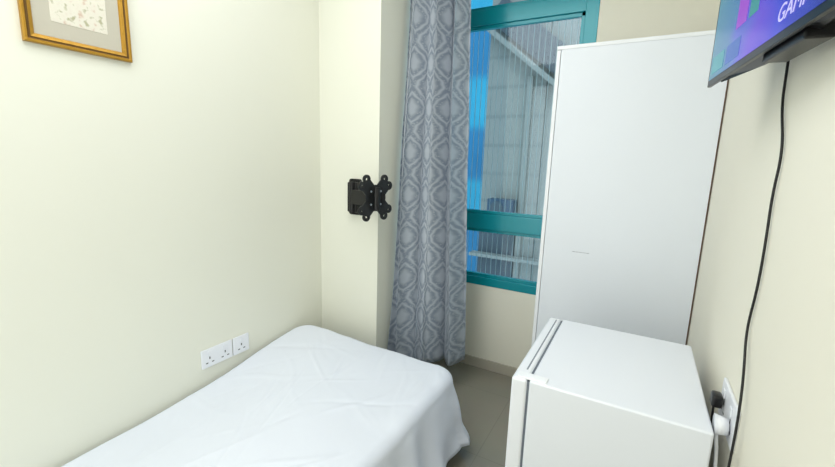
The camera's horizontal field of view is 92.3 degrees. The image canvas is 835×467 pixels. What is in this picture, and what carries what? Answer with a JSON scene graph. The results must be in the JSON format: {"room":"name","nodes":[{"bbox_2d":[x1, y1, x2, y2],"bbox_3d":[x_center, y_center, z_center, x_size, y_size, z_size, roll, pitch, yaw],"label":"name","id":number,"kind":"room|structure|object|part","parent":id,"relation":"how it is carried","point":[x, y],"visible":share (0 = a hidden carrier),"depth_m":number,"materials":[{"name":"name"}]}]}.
{"room":"hotel room","nodes":[
{"label":"hotel room","id":0,"kind":"room"},
{"bbox_2d":[0,0,321,466],"bbox_3d":[-1.260,-0.269,1.565,0.150,2.900,4.236,7,12,28],"label":"wall","id":1,"kind":"structure","parent":0,"point":[161,209],"depth_m":1.69,"materials":[{"name":"paint"}]},
{"bbox_2d":[17,0,132,62],"bbox_3d":[-1.183,-0.848,1.391,0.018,0.415,0.317,7,12,28],"label":"picture frame","id":2,"kind":"object","parent":1,"relation":"attached to","point":[101,28],"visible":1,"depth_m":1.42,"materials":[{"name":"gold metal"}]},
{"bbox_2d":[48,0,107,34],"bbox_3d":[-1.185,-0.850,1.394,0.002,0.253,0.166,7,12,28],"label":"print","id":3,"kind":"object","parent":2,"relation":"attached to","point":[89,17],"depth_m":1.41},
{"bbox_2d":[200,339,232,369],"bbox_3d":[-1.019,0.615,2.044,0.013,0.097,0.170,7,12,28],"label":"power outlet","id":4,"kind":"object","parent":1,"relation":"attached to","point":[211,356],"visible":1,"depth_m":2.04,"materials":[{"name":"white plastic"}]},
{"bbox_2d":[232,332,248,355],"bbox_3d":[-0.951,0.596,2.164,0.013,0.097,0.097,7,12,28],"label":"power outlet","id":5,"kind":"object","parent":1,"relation":"attached to","point":[240,343],"visible":1,"depth_m":2.16,"materials":[{"name":"white plastic"}]},
{"bbox_2d":[319,0,410,348],"bbox_3d":[-0.241,-0.448,2.757,0.449,2.900,0.736,7,12,28],"label":"wall column","id":6,"kind":"structure","parent":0,"point":[363,44],"depth_m":2.43,"materials":[{"name":"paint"}]},
{"bbox_2d":[348,175,391,221],"bbox_3d":[-0.335,-0.212,2.280,0.310,0.254,0.250,7,12,28],"label":"wall bracket","id":7,"kind":"object","parent":6,"relation":"attached to","point":[364,198],"visible":1,"depth_m":2.24,"materials":[{"name":"black metal"}]},
{"bbox_3d":[-0.384,-0.221,2.422,0.086,0.216,0.050,7,12,28],"label":"wall plate","id":8,"kind":"part","parent":7,"relation":"part of","materials":[{"name":"black metal"}]},
{"bbox_3d":[-0.307,-0.199,2.316,0.044,0.180,0.276,-7,14,-42],"label":"arm","id":9,"kind":"part","parent":7,"relation":"part of","materials":[{"name":"black metal"}]},
{"bbox_2d":[428,359,511,466],"bbox_3d":[-0.339,1.333,1.297,2.374,0.100,4.236,7,12,28],"label":"floor","id":10,"kind":"structure","parent":0,"point":[483,395],"depth_m":2.47,"materials":[{"name":"tile"}]},
{"bbox_2d":[61,325,469,466],"bbox_3d":[-0.676,0.985,1.516,1.168,0.487,2.096,7,12,28],"label":"bed","id":11,"kind":"object","parent":10,"relation":"on","point":[314,396],"visible":1,"depth_m":1.72,"materials":[{"name":"white fabric"}]},
{"bbox_2d":[505,318,713,466],"bbox_3d":[0.652,0.851,1.461,0.520,0.855,0.590,7,12,28],"label":"mini fridge","id":12,"kind":"object","parent":10,"relation":"on","point":[583,395],"visible":1,"depth_m":1.22,"materials":[{"name":"white metal"}]},
{"bbox_3d":[0.447,0.798,1.569,0.048,0.789,0.590,7,12,28],"label":"door","id":13,"kind":"part","parent":12,"relation":"part of","materials":[{"name":"white metal"}]},
{"bbox_2d":[531,30,728,346],"bbox_3d":[1.095,0.090,2.248,0.756,2.105,0.424,7,12,28],"label":"wardrobe","id":14,"kind":"object","parent":10,"relation":"on","point":[636,123],"visible":0.72,"depth_m":1.98,"materials":[{"name":"white laminate"}]},
{"bbox_3d":[0.743,0.051,2.320,0.019,2.035,0.209,7,12,28],"label":"door","id":15,"kind":"part","parent":14,"relation":"part of","materials":[{"name":"white"}]},
{"bbox_3d":[1.137,-0.936,2.061,0.730,0.018,0.424,7,12,28],"label":"panel","id":16,"kind":"part","parent":14,"relation":"part of","materials":[{"name":"white"}]},
{"bbox_3d":[1.424,0.142,2.072,0.003,2.085,0.420,7,12,28],"label":"panel","id":17,"kind":"part","parent":14,"relation":"part of","materials":[{"name":"brown"}]},
{"bbox_2d":[465,0,719,367],"bbox_3d":[0.892,-0.395,2.665,1.625,2.900,0.200,7,12,28],"label":"wall","id":18,"kind":"structure","parent":0,"point":[499,322],"depth_m":2.77,"materials":[{"name":"paint"}]},
{"bbox_2d":[460,354,517,376],"bbox_3d":[0.795,1.010,2.821,1.625,0.075,0.012,7,12,28],"label":"baseboard","id":19,"kind":"structure","parent":18,"relation":"attached to","point":[482,363],"depth_m":2.96,"materials":[{"name":"tile"}]},
{"bbox_2d":[466,0,599,294],"bbox_3d":[0.634,-0.712,2.704,0.965,2.226,0.102,7,12,28],"label":"window","id":20,"kind":"structure","parent":18,"relation":"in","point":[527,12],"depth_m":2.69,"materials":[{"name":"teal metal"}]},
{"bbox_2d":[686,37,834,466],"bbox_3d":[0.678,-0.017,0.504,0.150,2.900,4.236,7,12,28],"label":"wall","id":21,"kind":"structure","parent":0,"point":[787,419],"depth_m":0.88,"materials":[{"name":"paint"}]},
{"bbox_2d":[718,377,740,451],"bbox_3d":[0.835,0.480,1.080,0.013,0.110,0.195,7,12,28],"label":"power outlet","id":22,"kind":"object","parent":21,"relation":"attached to","point":[729,409],"visible":0.85,"depth_m":1.05,"materials":[{"name":"white plastic"}]},
{"bbox_2d":[710,390,722,424],"bbox_3d":[0.833,0.738,1.179,0.026,0.588,0.043,7,12,28],"label":"plug","id":23,"kind":"object","parent":22,"relation":"attached to","point":[716,398],"visible":0.7,"depth_m":1.12,"materials":[{"name":"black plastic"}]},
{"bbox_3d":[0.839,0.747,1.187,0.029,0.568,0.007,-3,11,-27],"label":"plug cord","id":24,"kind":"part","parent":23,"relation":"part of","materials":[{"name":"plastic"}]},
{"bbox_2d":[712,413,728,466],"bbox_3d":[0.778,0.856,1.109,0.028,0.777,0.054,7,12,28],"label":"plug","id":25,"kind":"object","parent":22,"relation":"in","point":[720,424],"visible":0.99,"depth_m":1.04,"materials":[{"name":"white plastic"}]},
{"bbox_3d":[0.777,0.869,1.108,0.026,0.751,0.018,7,12,28],"label":"plug cord","id":26,"kind":"part","parent":25,"relation":"part of","materials":[{"name":"white plastic"}]},
{"bbox_2d":[729,406,732,416],"bbox_3d":[0.808,0.459,1.035,0.004,0.024,0.018,7,12,28],"label":"rocker switch","id":27,"kind":"object","parent":22,"relation":"attached to","point":[731,407],"depth_m":1.03,"materials":[{"name":"white plastic"}]},
{"bbox_2d":[727,61,789,466],"bbox_3d":[0.800,0.411,1.027,0.034,1.877,0.194,7,12,28],"label":"cable","id":28,"kind":"object","parent":21,"relation":"attached to","point":[788,62],"visible":0.92,"depth_m":0.96,"materials":[{"name":"black rubber"}]},
{"bbox_3d":[0.815,-0.732,0.837,0.092,0.100,0.140,7,12,28],"label":"bracket","id":29,"kind":"object","parent":21,"relation":"attached to","visible":0},
{"bbox_2d":[707,0,834,87],"bbox_3d":[0.750,-0.576,0.798,0.068,0.444,0.735,6,11,22],"label":"television","id":30,"kind":"object","parent":29,"relation":"attached to","point":[750,35],"visible":1,"depth_m":0.82,"materials":[{"name":"black plastic"}]},
{"bbox_2d":[762,22,834,62],"bbox_3d":[0.715,-0.357,0.758,0.044,0.026,0.180,6,11,22],"label":"tv bracket","id":31,"kind":"object","parent":30,"relation":"attached to","point":[787,42],"depth_m":0.73,"materials":[{"name":"black metal"}]},
{"label":"outside","id":32,"kind":"structure","parent":0,"visible":0},
{"bbox_2d":[469,0,565,280],"bbox_3d":[1.914,1.381,7.145,1.394,9.900,2.200,7,12,28],"label":"neighbouring building","id":33,"kind":"structure","parent":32,"point":[490,150],"depth_m":5.91,"materials":[{"name":"grey"}]},
{"bbox_3d":[1.221,0.427,6.327,0.570,1.220,0.045,7,12,28],"label":"balcony panel","id":34,"kind":"part","parent":33,"relation":"part of","materials":[{"name":"grey"}]},
{"bbox_2d":[487,198,516,212],"bbox_3d":[1.255,-0.390,5.985,0.390,0.250,0.235,7,12,28],"label":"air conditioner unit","id":35,"kind":"object","parent":33,"relation":"attached to","point":[497,201],"visible":0.58,"depth_m":5.88,"materials":[{"name":"grey metal"}]},
{"bbox_2d":[490,201,502,211],"bbox_3d":[1.163,-0.381,5.914,0.190,0.190,0.020,7,12,28],"label":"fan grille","id":36,"kind":"object","parent":35,"relation":"attached to","point":[497,203],"depth_m":5.90,"materials":[{"name":"grey"}]},
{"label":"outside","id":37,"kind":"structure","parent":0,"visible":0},
{"bbox_2d":[531,18,581,281],"bbox_3d":[3.068,0.469,6.489,1.935,12.000,1.950,7,12,28],"label":"building","id":38,"kind":"structure","parent":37,"point":[569,23],"depth_m":5.70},
{"bbox_3d":[-0.243,-1.619,0.771,2.374,0.100,4.236,7,12,28],"label":"ceiling","id":39,"kind":"structure","parent":0,"visible":0},
{"bbox_2d":[387,0,470,365],"bbox_3d":[0.634,-0.403,2.213,1.627,2.647,0.285,6,11,21],"label":"curtain","id":40,"kind":"object","parent":39,"relation":"hanging from","point":[428,317],"visible":1,"depth_m":2.48,"materials":[{"name":"grey fabric"}]},
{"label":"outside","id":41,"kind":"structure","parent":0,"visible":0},
{"bbox_2d":[466,0,492,271],"bbox_3d":[-0.290,-3.531,11.211,6.000,18.000,2.000,7,12,28],"label":"glass tower","id":42,"kind":"structure","parent":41,"point":[474,75],"depth_m":9.24,"materials":[{"name":"blue glass"}]}
]}

